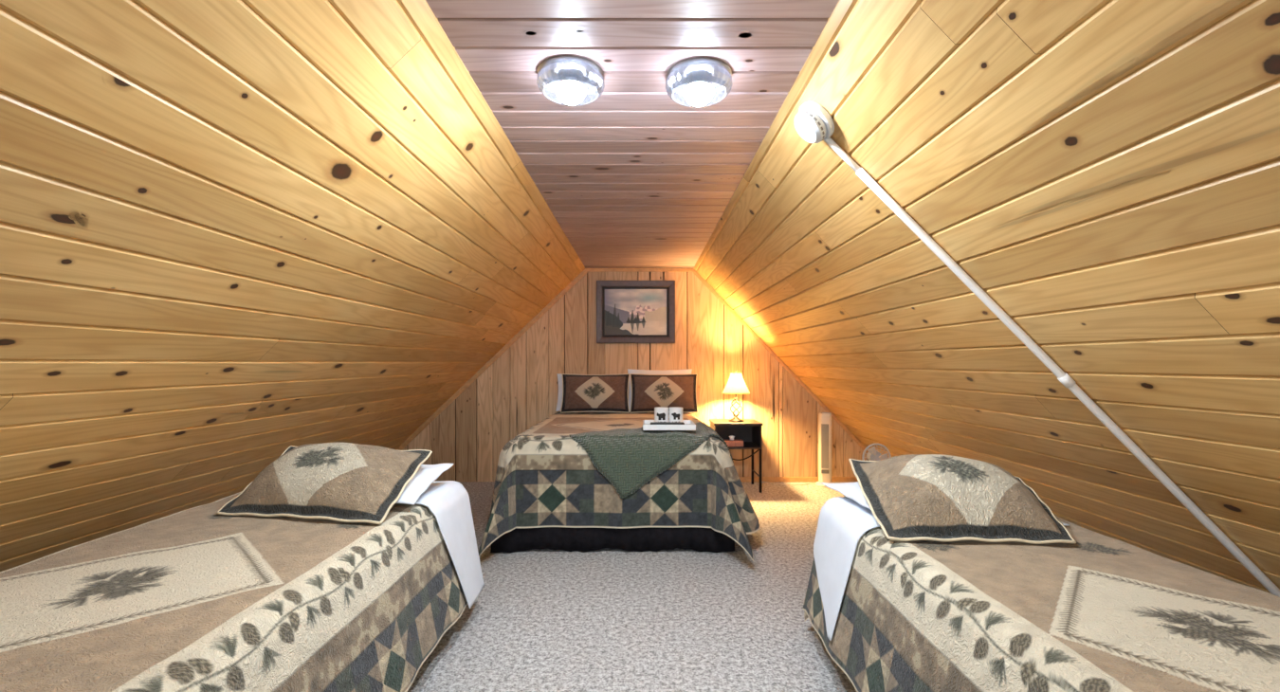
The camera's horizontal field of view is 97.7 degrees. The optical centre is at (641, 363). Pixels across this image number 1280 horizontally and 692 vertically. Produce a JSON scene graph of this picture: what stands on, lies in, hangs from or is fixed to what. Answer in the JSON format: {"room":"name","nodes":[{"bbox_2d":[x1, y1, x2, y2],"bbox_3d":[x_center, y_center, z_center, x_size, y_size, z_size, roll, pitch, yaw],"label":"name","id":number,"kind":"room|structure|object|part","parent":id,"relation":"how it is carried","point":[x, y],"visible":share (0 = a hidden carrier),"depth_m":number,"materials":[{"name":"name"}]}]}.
{"room":"attic bedroom","nodes":[
{"label":"attic bedroom","id":0,"kind":"room"},
{"bbox_2d":[0,0,585,571],"bbox_3d":[-1.716,0.081,1.657,2.300,2.207,7.946,0,0,0],"label":"wall","id":1,"kind":"structure","parent":0,"point":[235,234],"depth_m":1.69,"materials":[{"name":"brown wood"}]},
{"bbox_2d":[406,481,856,691],"bbox_3d":[-0.100,1.240,1.650,5.700,0.100,8.100,0,0,0],"label":"floor","id":2,"kind":"structure","parent":0,"point":[544,620],"depth_m":2.60,"materials":[{"name":"carpet"}]},
{"bbox_2d":[490,527,734,552],"bbox_3d":[-0.177,0.843,4.504,1.532,0.695,2.052,0,0,0],"label":"queen bed","id":3,"kind":"object","parent":2,"relation":"on","point":[565,539],"visible":0.2,"depth_m":3.51,"materials":[{"name":"black fabric"}]},
{"bbox_2d":[478,411,760,561],"bbox_3d":[-0.107,0.793,4.343,1.855,0.649,2.482,0,0,0],"label":"quilt","id":4,"kind":"object","parent":3,"relation":"on","point":[545,478],"visible":0.74,"depth_m":3.50,"materials":[{"name":"fabric"}]},
{"bbox_2d":[555,373,562,411],"bbox_3d":[-0.490,0.285,5.432,0.680,0.362,0.130,0,0,0],"label":"pillow","id":5,"kind":"object","parent":4,"relation":"on","point":[559,375],"visible":0.09,"depth_m":5.43,"materials":[{"name":"white fabric"}]},
{"bbox_2d":[560,373,629,413],"bbox_3d":[-0.443,0.285,5.297,0.652,0.369,0.156,0,0,0],"label":"pillow","id":6,"kind":"object","parent":4,"relation":"on","point":[580,393],"visible":1,"depth_m":5.26,"materials":[{"name":"brown fabric"}]},
{"bbox_2d":[568,421,733,498],"bbox_3d":[0.277,0.647,3.860,1.459,0.395,0.619,0,0,-40],"label":"throw blanket","id":7,"kind":"object","parent":4,"relation":"on","point":[629,459],"visible":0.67,"depth_m":3.51,"materials":[{"name":"green fabric"}]},
{"bbox_2d":[642,420,695,430],"bbox_3d":[0.180,0.420,3.800,0.344,0.036,0.320,0,0,0],"label":"serving tray","id":8,"kind":"object","parent":7,"relation":"on","point":[689,425],"visible":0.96,"depth_m":3.64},
{"bbox_2d":[654,406,668,421],"bbox_3d":[0.141,0.368,3.893,0.098,0.118,0.118,0,0,34],"label":"mug","id":9,"kind":"object","parent":8,"relation":"on","point":[661,413],"visible":0.82,"depth_m":3.84,"materials":[{"name":"white ceramic"}]},
{"bbox_2d":[650,421,684,424],"bbox_3d":[0.170,0.412,3.745,0.230,0.032,0.036,0,0,0],"label":"remote control","id":10,"kind":"object","parent":8,"relation":"on","point":[651,423],"visible":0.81,"depth_m":3.73,"materials":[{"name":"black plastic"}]},
{"bbox_2d":[669,406,682,421],"bbox_3d":[0.243,0.368,3.893,0.098,0.118,0.118,0,0,34],"label":"mug","id":11,"kind":"object","parent":8,"relation":"on","point":[675,412],"visible":0.84,"depth_m":3.84,"materials":[{"name":"white ceramic"}]},
{"bbox_2d":[627,368,692,410],"bbox_3d":[0.175,0.263,5.432,0.630,0.407,0.130,0,0,0],"label":"pillow","id":12,"kind":"object","parent":4,"relation":"on","point":[642,372],"visible":0.12,"depth_m":5.45,"materials":[{"name":"white fabric"}]},
{"bbox_2d":[629,373,698,413],"bbox_3d":[0.210,0.285,5.297,0.648,0.369,0.156,0,0,0],"label":"pillow","id":13,"kind":"object","parent":4,"relation":"on","point":[649,392],"visible":0.96,"depth_m":5.26,"materials":[{"name":"brown fabric"}]},
{"bbox_2d":[709,419,763,493],"bbox_3d":[0.885,0.872,5.320,0.446,0.637,0.396,0,0,0],"label":"nightstand","id":14,"kind":"object","parent":2,"relation":"on","point":[749,430],"visible":0.62,"depth_m":5.39,"materials":[{"name":"brown wood"}]},
{"bbox_3d":[0.677,0.674,5.320,0.015,0.199,0.380,0,0,0],"label":"panel","id":15,"kind":"part","parent":14,"relation":"part of","materials":[{"name":"brown wood"}]},
{"bbox_2d":[724,435,743,446],"bbox_3d":[0.840,0.724,5.220,0.200,0.100,0.100,0,0,0],"label":"tissue box","id":16,"kind":"object","parent":14,"relation":"on","point":[730,443],"visible":0.73,"depth_m":5.17,"materials":[{"name":"brown cardboard"}]},
{"bbox_3d":[0.885,0.674,5.504,0.400,0.199,0.012,0,0,0],"label":"panel","id":17,"kind":"part","parent":14,"relation":"part of","materials":[{"name":"brown wood"}]},
{"bbox_2d":[722,369,749,421],"bbox_3d":[0.895,0.308,5.320,0.267,0.488,0.267,0,0,0],"label":"table lamp","id":18,"kind":"object","parent":14,"relation":"on","point":[736,385],"visible":1,"depth_m":5.26,"materials":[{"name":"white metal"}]},
{"bbox_3d":[0.895,0.190,5.320,0.267,0.196,0.267,0,0,0],"label":"lamp shade","id":19,"kind":"part","parent":18,"relation":"part of","materials":[{"name":"white fabric"}]},
{"bbox_2d":[728,441,761,449],"bbox_3d":[0.885,0.782,5.320,0.430,0.016,0.380,0,0,0],"label":"shelf","id":20,"kind":"object","parent":14,"relation":"attached to","point":[746,445],"depth_m":5.16,"materials":[{"name":"brown wood"}]},
{"bbox_3d":[1.089,0.990,5.499,0.022,0.400,0.022,0,0,0],"label":"leg","id":21,"kind":"part","parent":14,"relation":"part of","materials":[{"name":"black metal"}]},
{"bbox_3d":[1.093,0.674,5.320,0.015,0.199,0.380,0,0,0],"label":"panel","id":22,"kind":"part","parent":14,"relation":"part of","materials":[{"name":"brown wood"}]},
{"bbox_3d":[1.089,0.990,5.141,0.022,0.400,0.022,0,0,0],"label":"leg","id":23,"kind":"part","parent":14,"relation":"part of","materials":[{"name":"black metal"}]},
{"bbox_2d":[761,412,833,487],"bbox_3d":[1.464,0.835,5.496,0.833,0.710,0.186,0,0,8],"label":"tower fan","id":24,"kind":"object","parent":2,"relation":"on","point":[824,418],"visible":0.84,"depth_m":5.39,"materials":[{"name":"white plastic"}]},
{"bbox_3d":[1.407,1.177,5.508,0.725,0.023,0.134,0,0,12],"label":"power cord","id":25,"kind":"part","parent":24,"relation":"part of","materials":[{"name":"white plastic"}]},
{"bbox_2d":[821,423,828,468],"bbox_3d":[1.768,0.802,5.397,0.072,0.425,0.020,0,0,0],"label":"grille","id":26,"kind":"object","parent":24,"relation":"attached to","point":[824,427],"depth_m":5.39,"materials":[{"name":"white plastic"}]},
{"bbox_2d":[861,443,891,460],"bbox_3d":[1.896,0.920,4.546,0.194,0.540,0.185,0,0,-41],"label":"round fan","id":27,"kind":"object","parent":2,"relation":"on","point":[873,454],"visible":0.59,"depth_m":4.53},
{"bbox_3d":[1.860,0.711,4.532,0.067,0.079,0.018,0,0,0],"label":"fan blade","id":28,"kind":"part","parent":27,"relation":"part of","materials":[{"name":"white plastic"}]},
{"bbox_3d":[1.900,0.765,4.568,0.110,0.110,0.064,0,0,0],"label":"motor","id":29,"kind":"part","parent":27,"relation":"part of","materials":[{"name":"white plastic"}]},
{"bbox_3d":[1.954,0.765,4.532,0.069,0.067,0.018,0,0,0],"label":"fan blade","id":30,"kind":"part","parent":27,"relation":"part of","materials":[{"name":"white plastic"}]},
{"bbox_3d":[-1.360,0.897,1.777,0.930,0.585,1.915,0,0,0],"label":"twin bed","id":31,"kind":"object","parent":2,"relation":"on","visible":0},
{"bbox_2d":[0,492,467,691],"bbox_3d":[-1.321,0.872,1.737,1.127,0.585,1.982,0,0,0],"label":"quilt","id":32,"kind":"object","parent":31,"relation":"on","point":[198,598],"visible":0.77,"depth_m":1.50,"materials":[{"name":"fabric"}]},
{"bbox_2d":[216,442,432,524],"bbox_3d":[-1.262,0.459,2.254,0.721,0.249,0.479,0,0,5],"label":"pillow","id":33,"kind":"object","parent":32,"relation":"on","point":[338,482],"visible":1,"depth_m":2.13,"materials":[{"name":"brown fabric"}]},
{"bbox_2d":[415,480,484,608],"bbox_3d":[-1.154,0.818,2.493,0.812,0.509,0.445,0,0,0],"label":"sheet","id":34,"kind":"object","parent":32,"relation":"on","point":[448,502],"visible":0.54,"depth_m":2.50,"materials":[{"name":"white fabric"}]},
{"bbox_2d":[395,463,453,505],"bbox_3d":[-1.167,0.512,2.400,0.585,0.110,0.460,0,0,0],"label":"pillow","id":35,"kind":"object","parent":34,"relation":"on","point":[426,474],"visible":0.19,"depth_m":2.35,"materials":[{"name":"white fabric"}]},
{"bbox_3d":[1.205,0.897,1.478,0.780,0.585,1.915,0,0,0],"label":"twin bed","id":36,"kind":"object","parent":2,"relation":"on","visible":0},
{"bbox_2d":[802,516,1279,691],"bbox_3d":[1.166,0.871,1.469,0.975,0.583,2.047,0,0,0],"label":"quilt","id":37,"kind":"object","parent":36,"relation":"on","point":[1099,612],"visible":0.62,"depth_m":1.40,"materials":[{"name":"fabric"}]},
{"bbox_2d":[813,496,1069,640],"bbox_3d":[1.105,0.786,2.216,0.852,0.436,0.476,0,0,0],"label":"sheet","id":38,"kind":"object","parent":37,"relation":"on","point":[842,521],"visible":0.44,"depth_m":2.14,"materials":[{"name":"white fabric"}]},
{"bbox_2d":[820,481,870,509],"bbox_3d":[1.080,0.538,2.255,0.560,0.098,0.510,0,0,0],"label":"pillow","id":39,"kind":"object","parent":38,"relation":"on","point":[851,490],"visible":0.14,"depth_m":2.31,"materials":[{"name":"white fabric"}]},
{"bbox_2d":[848,454,1076,544],"bbox_3d":[1.165,0.469,2.059,0.669,0.232,0.566,0,0,8],"label":"pillow","id":40,"kind":"object","parent":37,"relation":"on","point":[911,497],"visible":1,"depth_m":1.89,"materials":[{"name":"brown fabric"}]},
{"bbox_2d":[425,0,839,268],"bbox_3d":[-0.025,-1.000,1.665,1.094,0.100,7.930,0,0,0],"label":"ceiling","id":41,"kind":"structure","parent":0,"point":[634,175],"depth_m":2.06,"materials":[{"name":"brown wood"}]},
{"bbox_2d":[537,54,603,105],"bbox_3d":[-0.232,-0.900,1.830,0.219,0.100,0.219,0,0,0],"label":"ceiling light","id":42,"kind":"object","parent":41,"relation":"attached to","point":[571,76],"visible":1,"depth_m":1.79,"materials":[{"name":"silver metal"}]},
{"bbox_2d":[565,76,576,80],"bbox_3d":[-0.232,-0.921,1.830,0.036,0.014,0.036,0,0,0],"label":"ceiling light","id":43,"kind":"object","parent":42,"relation":"attached to","point":[566,78],"depth_m":1.81,"materials":[{"name":"glass"}]},
{"bbox_3d":[-0.232,-0.874,1.830,0.100,0.048,0.100,0,0,0],"label":"bulb","id":44,"kind":"part","parent":42,"relation":"part of","materials":[{"name":"white glass"}]},
{"bbox_3d":[-0.232,-0.939,1.830,0.214,0.022,0.214,0,0,0],"label":"plate","id":45,"kind":"part","parent":42,"relation":"part of","materials":[{"name":"silver metal"}]},
{"bbox_2d":[665,56,731,106],"bbox_3d":[0.187,-0.900,1.840,0.219,0.100,0.219,0,0,0],"label":"ceiling light","id":46,"kind":"object","parent":41,"relation":"attached to","point":[698,78],"visible":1,"depth_m":1.80,"materials":[{"name":"silver metal"}]},
{"bbox_2d":[693,77,704,82],"bbox_3d":[0.187,-0.921,1.840,0.036,0.014,0.036,0,0,0],"label":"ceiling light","id":47,"kind":"object","parent":46,"relation":"attached to","point":[694,79],"depth_m":1.82,"materials":[{"name":"glass"}]},
{"bbox_3d":[0.187,-0.874,1.840,0.100,0.048,0.100,0,0,0],"label":"bulb","id":48,"kind":"part","parent":46,"relation":"part of","materials":[{"name":"white glass"}]},
{"bbox_3d":[0.187,-0.939,1.840,0.214,0.022,0.214,0,0,0],"label":"plate","id":49,"kind":"part","parent":46,"relation":"part of","materials":[{"name":"silver metal"}]},
{"bbox_2d":[402,268,868,481],"bbox_3d":[-0.100,-0.062,5.650,5.600,2.696,0.100,0,0,0],"label":"wall","id":50,"kind":"structure","parent":0,"point":[519,391],"depth_m":5.60,"materials":[{"name":"brown wood"}]},
{"bbox_2d":[396,269,587,450],"bbox_3d":[-1.644,0.119,5.591,2.209,2.116,0.018,0,0,0],"label":"trim","id":51,"kind":"structure","parent":50,"relation":"attached to","point":[584,272],"depth_m":5.58,"materials":[{"name":"brown wood"}]},
{"bbox_2d":[596,280,675,343],"bbox_3d":[-0.062,-0.510,5.579,0.784,0.624,0.039,0,0,0],"label":"framed picture","id":52,"kind":"object","parent":50,"relation":"attached to","point":[627,311],"visible":1,"depth_m":5.59,"materials":[{"name":"paint"}]},
{"bbox_2d":[585,268,693,272],"bbox_3d":[-0.025,-0.931,5.590,1.070,0.035,0.018,0,0,0],"label":"trim","id":53,"kind":"structure","parent":50,"relation":"attached to","point":[587,269],"depth_m":5.58,"materials":[{"name":"brown wood"}]},
{"bbox_2d":[692,269,868,453],"bbox_3d":[1.499,0.102,5.594,1.999,2.081,0.012,0,0,0],"label":"trim","id":54,"kind":"structure","parent":50,"relation":"attached to","point":[703,281],"depth_m":5.59,"materials":[{"name":"brown wood"}]},
{"bbox_2d":[739,476,858,482],"bbox_3d":[1.450,1.165,5.593,1.700,0.050,0.014,0,0,0],"label":"baseboard","id":55,"kind":"structure","parent":50,"relation":"attached to","point":[742,479],"depth_m":5.59,"materials":[{"name":"brown wood"}]},
{"bbox_2d":[693,0,1279,593],"bbox_3d":[1.576,0.083,1.665,2.121,2.204,7.930,0,0,0],"label":"wall","id":56,"kind":"structure","parent":0,"point":[1106,173],"depth_m":1.60,"materials":[{"name":"brown wood"}]},
{"bbox_2d":[794,100,834,143],"bbox_3d":[0.594,-0.830,1.930,0.129,0.131,0.146,0,0,-2],"label":"smoke detector","id":57,"kind":"object","parent":56,"relation":"attached to","point":[813,123],"visible":1,"depth_m":1.89,"materials":[{"name":"white plastic"}]},
{"bbox_2d":[822,136,1279,597],"bbox_3d":[1.579,0.187,1.915,1.891,1.967,0.033,0,0,2],"label":"conduit","id":58,"kind":"object","parent":56,"relation":"attached to","point":[1062,376],"visible":0.98,"depth_m":1.91,"materials":[{"name":"white metal"}]}
]}

